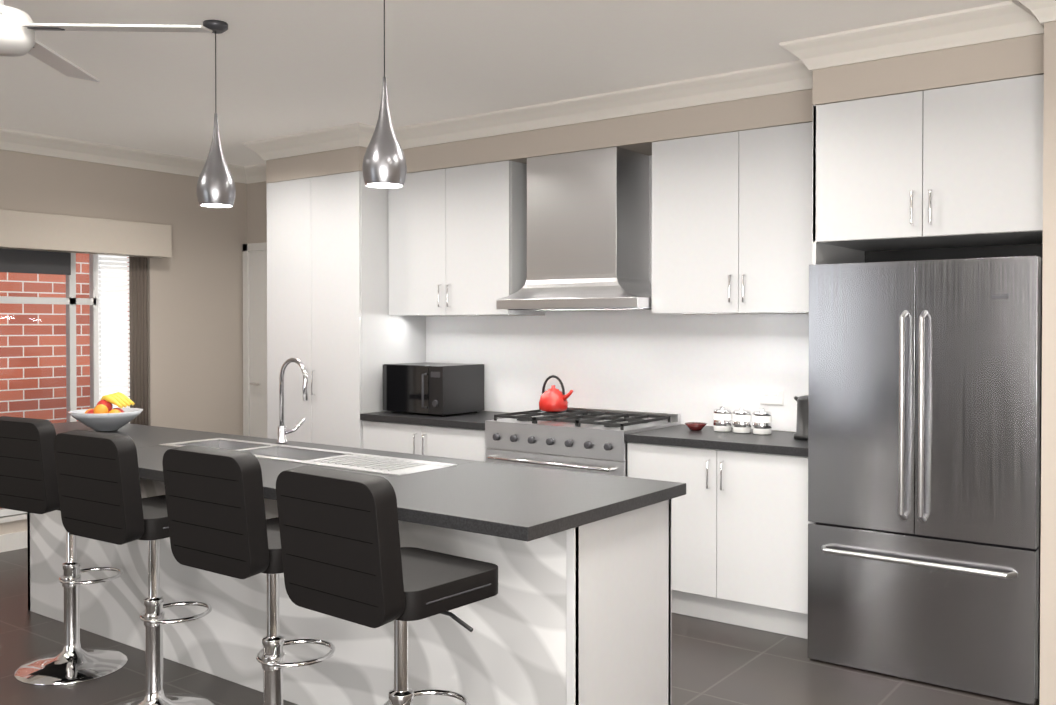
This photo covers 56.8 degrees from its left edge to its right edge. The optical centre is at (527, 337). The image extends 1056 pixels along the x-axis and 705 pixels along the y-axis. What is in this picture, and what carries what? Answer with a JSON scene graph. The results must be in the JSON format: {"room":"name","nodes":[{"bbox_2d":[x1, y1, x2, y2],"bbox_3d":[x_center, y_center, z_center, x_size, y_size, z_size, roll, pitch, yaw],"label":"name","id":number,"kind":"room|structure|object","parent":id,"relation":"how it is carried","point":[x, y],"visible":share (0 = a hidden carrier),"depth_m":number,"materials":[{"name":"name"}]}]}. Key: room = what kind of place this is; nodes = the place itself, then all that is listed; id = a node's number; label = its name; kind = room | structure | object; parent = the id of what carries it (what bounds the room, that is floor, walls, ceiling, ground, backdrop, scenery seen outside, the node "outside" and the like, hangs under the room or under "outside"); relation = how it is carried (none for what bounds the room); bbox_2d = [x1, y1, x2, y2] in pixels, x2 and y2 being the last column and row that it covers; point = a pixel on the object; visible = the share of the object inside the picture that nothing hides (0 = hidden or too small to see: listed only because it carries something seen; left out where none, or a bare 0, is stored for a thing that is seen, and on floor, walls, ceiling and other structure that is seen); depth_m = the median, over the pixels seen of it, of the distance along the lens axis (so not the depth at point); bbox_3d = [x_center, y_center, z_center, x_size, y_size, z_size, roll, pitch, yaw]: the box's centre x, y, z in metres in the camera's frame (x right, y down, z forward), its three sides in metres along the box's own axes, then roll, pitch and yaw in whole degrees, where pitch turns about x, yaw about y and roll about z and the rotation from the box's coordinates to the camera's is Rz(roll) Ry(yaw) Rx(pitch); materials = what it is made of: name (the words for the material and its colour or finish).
{"room":"kitchen","nodes":[
{"label":"kitchen","id":0,"kind":"room"},
{"bbox_2d":[0,149,246,534],"bbox_3d":[-4.561,0.045,4.787,0.120,2.700,7.620,1,1,37],"label":"wall","id":1,"kind":"structure","parent":0,"point":[195,323],"depth_m":7.30,"materials":[{"name":"beige paint"}]},
{"bbox_2d":[0,253,128,522],"bbox_3d":[-3.403,0.241,6.301,0.105,1.890,2.090,1,1,37],"label":"window","id":2,"kind":"structure","parent":1,"relation":"in","point":[71,301],"depth_m":6.69,"materials":[{"name":"white metal"}]},
{"bbox_2d":[0,248,70,274],"bbox_3d":[-3.560,-0.560,6.053,0.026,0.278,1.480,1,1,37],"label":"roller blind","id":3,"kind":"object","parent":2,"relation":"attached to","point":[30,261],"visible":0.4,"depth_m":6.45,"materials":[{"name":"grey fabric"}]},
{"bbox_2d":[98,254,129,422],"bbox_3d":[-2.928,0.217,6.917,0.030,1.762,0.215,1,1,37],"label":"blind","id":4,"kind":"object","parent":2,"relation":"attached to","point":[114,344],"visible":0.67,"depth_m":6.90,"materials":[{"name":"white fabric"}]},
{"bbox_2d":[128,256,147,424],"bbox_3d":[-2.818,0.216,7.064,0.032,1.820,0.144,1,1,37],"label":"curtain","id":5,"kind":"object","parent":2,"relation":"hanging from","point":[138,338],"visible":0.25,"depth_m":7.05,"materials":[{"name":"grey fabric"}]},
{"bbox_2d":[0,209,171,257],"bbox_3d":[-3.322,-0.691,6.223,0.138,0.235,2.280,1,1,37],"label":"valance","id":6,"kind":"object","parent":1,"relation":"attached to","point":[21,230],"visible":1,"depth_m":6.56,"materials":[{"name":"beige fabric"}]},
{"bbox_2d":[0,0,1011,165],"bbox_3d":[-1.075,-1.321,2.251,8.720,0.100,7.740,1,1,37],"label":"ceiling","id":7,"kind":"structure","parent":0,"point":[286,67],"depth_m":4.53,"materials":[{"name":"paint"}]},
{"bbox_2d":[0,0,211,81],"bbox_3d":[-1.696,-1.099,3.127,1.023,0.363,1.023,1,1,43],"label":"ceiling fan","id":8,"kind":"object","parent":7,"relation":"hanging from","point":[18,27],"visible":1,"depth_m":3.12,"materials":[{"name":"metal"}]},
{"bbox_2d":[196,20,235,207],"bbox_3d":[-1.284,-0.919,4.019,0.156,0.748,0.156,1,1,37],"label":"pendant light","id":9,"kind":"object","parent":7,"relation":"hanging from","point":[215,188],"visible":0.94,"depth_m":3.98,"materials":[{"name":"silver metal"}]},
{"bbox_2d":[362,0,406,187],"bbox_3d":[-0.506,-0.911,3.441,0.156,0.748,0.156,1,1,37],"label":"pendant light","id":10,"kind":"object","parent":7,"relation":"hanging from","point":[384,165],"visible":1,"depth_m":3.40,"materials":[{"name":"silver metal"}]},
{"bbox_2d":[266,33,1043,182],"bbox_3d":[0.294,-1.179,5.471,4.796,0.266,0.698,1,1,37],"label":"bulkhead","id":11,"kind":"object","parent":7,"relation":"attached to","point":[1018,57],"visible":0.36,"depth_m":4.92,"materials":[{"name":"beige paint"}]},
{"bbox_2d":[0,548,1039,704],"bbox_3d":[-1.075,1.478,2.288,8.720,0.100,7.740,1,1,37],"label":"floor","id":12,"kind":"structure","parent":0,"point":[716,663],"depth_m":4.07,"materials":[{"name":"tile"}]},
{"bbox_2d":[0,531,26,552],"bbox_3d":[-4.084,1.344,4.523,0.980,0.110,7.500,1,1,37],"label":"skirt board","id":13,"kind":"object","parent":12,"relation":"on","point":[13,541],"depth_m":6.33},
{"bbox_2d":[0,416,127,685],"bbox_3d":[-1.956,0.863,4.129,0.456,1.081,0.517,1,1,37],"label":"stool","id":14,"kind":"object","parent":12,"relation":"on","point":[28,479],"visible":0.73,"depth_m":3.98,"materials":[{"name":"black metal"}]},
{"bbox_2d":[54,430,214,704],"bbox_3d":[-1.393,0.870,3.594,0.460,1.081,0.507,1,1,37],"label":"stool","id":15,"kind":"object","parent":12,"relation":"on","point":[99,488],"visible":0.9,"depth_m":3.43,"materials":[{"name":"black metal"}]},
{"bbox_2d":[162,445,335,704],"bbox_3d":[-0.832,0.876,3.142,0.462,1.081,0.502,1,1,37],"label":"stool","id":16,"kind":"object","parent":12,"relation":"on","point":[219,523],"visible":0.88,"depth_m":2.96,"materials":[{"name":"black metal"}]},
{"bbox_2d":[267,171,425,447],"bbox_3d":[-1.252,0.156,6.668,0.908,2.430,0.651,1,1,37],"label":"pantry","id":17,"kind":"object","parent":12,"relation":"on","point":[338,331],"visible":0.67,"depth_m":6.36,"materials":[{"name":"white wood"}]},
{"bbox_2d":[27,421,685,704],"bbox_3d":[-1.264,0.950,4.247,3.870,0.905,0.969,1,1,37],"label":"kitchen island","id":18,"kind":"object","parent":12,"relation":"on","point":[576,609],"visible":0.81,"depth_m":3.38,"materials":[{"name":"grey stone"}]},
{"bbox_2d":[68,392,143,431],"bbox_3d":[-2.229,0.389,5.163,0.370,0.200,0.370,1,1,37],"label":"fruit bowl","id":19,"kind":"object","parent":18,"relation":"on","point":[103,415],"visible":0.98,"depth_m":5.09,"materials":[{"name":"white ceramic"}]},
{"bbox_2d":[276,358,307,443],"bbox_3d":[-1.075,0.294,4.572,0.228,0.405,0.110,1,1,37],"label":"mixer tap","id":20,"kind":"object","parent":18,"relation":"on","point":[282,431],"visible":1,"depth_m":4.59,"materials":[{"name":"silver metal"}]},
{"bbox_2d":[276,465,497,704],"bbox_3d":[-0.357,0.882,2.672,0.463,1.081,0.510,1,1,37],"label":"stool","id":21,"kind":"object","parent":12,"relation":"on","point":[346,556],"visible":1,"depth_m":2.51,"materials":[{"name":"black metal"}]},
{"bbox_2d":[360,419,487,461],"bbox_3d":[-0.461,0.949,6.122,1.016,0.858,0.598,1,1,37],"label":"base cabinet","id":22,"kind":"object","parent":12,"relation":"on","point":[449,442],"depth_m":5.85,"materials":[{"name":"white wood"}]},
{"bbox_2d":[360,411,523,430],"bbox_3d":[-0.467,0.498,6.108,1.016,0.040,0.618,1,1,37],"label":"countertop","id":23,"kind":"structure","parent":22,"relation":"on","point":[471,421],"depth_m":5.92,"materials":[{"name":"grey stone"}]},
{"bbox_2d":[383,362,483,415],"bbox_3d":[-0.612,0.321,6.205,0.510,0.308,0.437,1,1,37],"label":"microwave","id":24,"kind":"object","parent":23,"relation":"on","point":[442,389],"visible":1,"depth_m":6.06,"materials":[{"name":"black plastic"}]},
{"bbox_2d":[485,407,679,476],"bbox_3d":[0.292,0.906,5.509,0.916,0.960,0.663,1,1,37],"label":"stove","id":25,"kind":"object","parent":12,"relation":"on","point":[589,440],"visible":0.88,"depth_m":5.31,"materials":[{"name":"silver metal"}]},
{"bbox_2d":[539,375,572,411],"bbox_3d":[0.172,0.326,5.782,0.228,0.213,0.174,1,1,37],"label":"kettle","id":26,"kind":"object","parent":25,"relation":"on","point":[552,399],"visible":1,"depth_m":5.74,"materials":[{"name":"metal"}]},
{"bbox_2d":[627,443,810,638],"bbox_3d":[1.091,0.964,4.968,1.005,0.858,0.598,1,1,37],"label":"base cabinet","id":27,"kind":"object","parent":12,"relation":"on","point":[740,521],"depth_m":4.67,"materials":[{"name":"white wood"}]},
{"bbox_2d":[625,424,807,458],"bbox_3d":[1.085,0.513,4.954,1.005,0.040,0.618,1,1,37],"label":"countertop","id":28,"kind":"structure","parent":27,"relation":"on","point":[777,442],"depth_m":4.81,"materials":[{"name":"grey stone"}]},
{"bbox_2d":[685,422,706,430],"bbox_3d":[0.891,0.471,5.187,0.120,0.035,0.120,1,1,37],"label":"bowl","id":29,"kind":"object","parent":28,"relation":"on","point":[696,426],"visible":1,"depth_m":5.16,"materials":[{"name":"red ceramic"}]},
{"bbox_2d":[713,406,771,434],"bbox_3d":[1.112,0.425,5.072,0.317,0.130,0.097,1,1,37],"label":"canisters","id":30,"kind":"object","parent":28,"relation":"on","point":[761,424],"visible":1,"depth_m":5.03,"materials":[{"name":"white ceramic"}]},
{"bbox_2d":[794,395,808,439],"bbox_3d":[1.393,0.387,4.775,0.193,0.213,0.150,1,1,37],"label":"kettle","id":31,"kind":"object","parent":28,"relation":"on","point":[801,433],"visible":0.38,"depth_m":4.75,"materials":[{"name":"metal"}]},
{"bbox_2d":[808,256,1042,704],"bbox_3d":[1.778,0.542,4.253,0.890,1.720,0.801,1,1,37],"label":"fridge","id":32,"kind":"object","parent":12,"relation":"on","point":[924,460],"visible":1,"depth_m":3.94,"materials":[{"name":"metal"}]},
{"bbox_2d":[247,181,808,431],"bbox_3d":[1.198,0.038,5.326,8.720,2.700,0.120,1,1,37],"label":"wall","id":33,"kind":"structure","parent":0,"point":[257,212],"depth_m":7.72,"materials":[{"name":"beige paint"}]},
{"bbox_2d":[243,242,267,437],"bbox_3d":[-1.872,0.310,7.469,0.970,2.100,0.107,1,1,37],"label":"door frame","id":34,"kind":"structure","parent":33,"relation":"attached to","point":[254,339],"depth_m":7.68,"materials":[{"name":"white wood"}]},
{"bbox_2d":[388,160,544,315],"bbox_3d":[-0.400,-0.598,6.200,0.995,0.910,0.368,1,1,37],"label":"upper cabinet","id":35,"kind":"object","parent":33,"relation":"attached to","point":[457,236],"depth_m":5.99,"materials":[{"name":"white wood"}]},
{"bbox_2d":[496,147,651,310],"bbox_3d":[0.340,-0.603,5.563,0.942,0.884,0.488,1,1,37],"label":"hood canopy","id":36,"kind":"object","parent":33,"relation":"attached to","point":[587,229],"visible":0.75,"depth_m":5.47,"materials":[{"name":"silver metal"}]},
{"bbox_2d":[426,155,808,431],"bbox_3d":[0.489,-0.283,5.768,2.945,1.528,0.008,1,1,37],"label":"backsplash","id":37,"kind":"structure","parent":33,"relation":"attached to","point":[694,367],"depth_m":5.65,"materials":[{"name":"white glass"}]},
{"bbox_2d":[760,390,783,405],"bbox_3d":[1.289,0.316,5.167,0.130,0.080,0.010,1,1,37],"label":"double electrical outlet","id":38,"kind":"object","parent":37,"relation":"attached to","point":[771,397],"visible":1,"depth_m":5.16,"materials":[{"name":"white plastic"}]},
{"bbox_2d":[652,122,812,313],"bbox_3d":[1.164,-0.583,5.037,0.995,0.910,0.368,1,1,37],"label":"upper cabinet","id":39,"kind":"object","parent":33,"relation":"attached to","point":[731,222],"depth_m":4.90,"materials":[{"name":"white wood"}]},
{"bbox_2d":[812,74,1043,264],"bbox_3d":[1.833,0.186,4.324,0.936,2.430,0.731,1,1,37],"label":"upper cabinet","id":40,"kind":"object","parent":33,"relation":"attached to","point":[954,172],"visible":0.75,"depth_m":4.06,"materials":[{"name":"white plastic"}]},
{"bbox_2d":[1039,21,1055,704],"bbox_3d":[3.245,0.066,3.204,2.662,2.700,0.845,1,1,37],"label":"wall","id":41,"kind":"structure","parent":0,"point":[1048,577],"depth_m":3.65,"materials":[{"name":"beige paint"}]},
{"bbox_2d":[0,0,1055,183],"bbox_3d":[-1.075,-1.214,2.252,8.480,0.114,7.500,1,1,37],"label":"crown molding","id":42,"kind":"structure","parent":41,"relation":"attached to","point":[992,23],"depth_m":5.10,"materials":[{"name":"paint"}]},
{"label":"outside","id":43,"kind":"structure","parent":0,"visible":0},
{"bbox_2d":[0,253,128,422],"bbox_3d":[-4.633,-0.185,7.092,0.150,3.300,7.000,1,1,37],"label":"brick wall","id":44,"kind":"structure","parent":43,"point":[17,400],"depth_m":7.90,"materials":[{"name":"red brick"}]}
]}

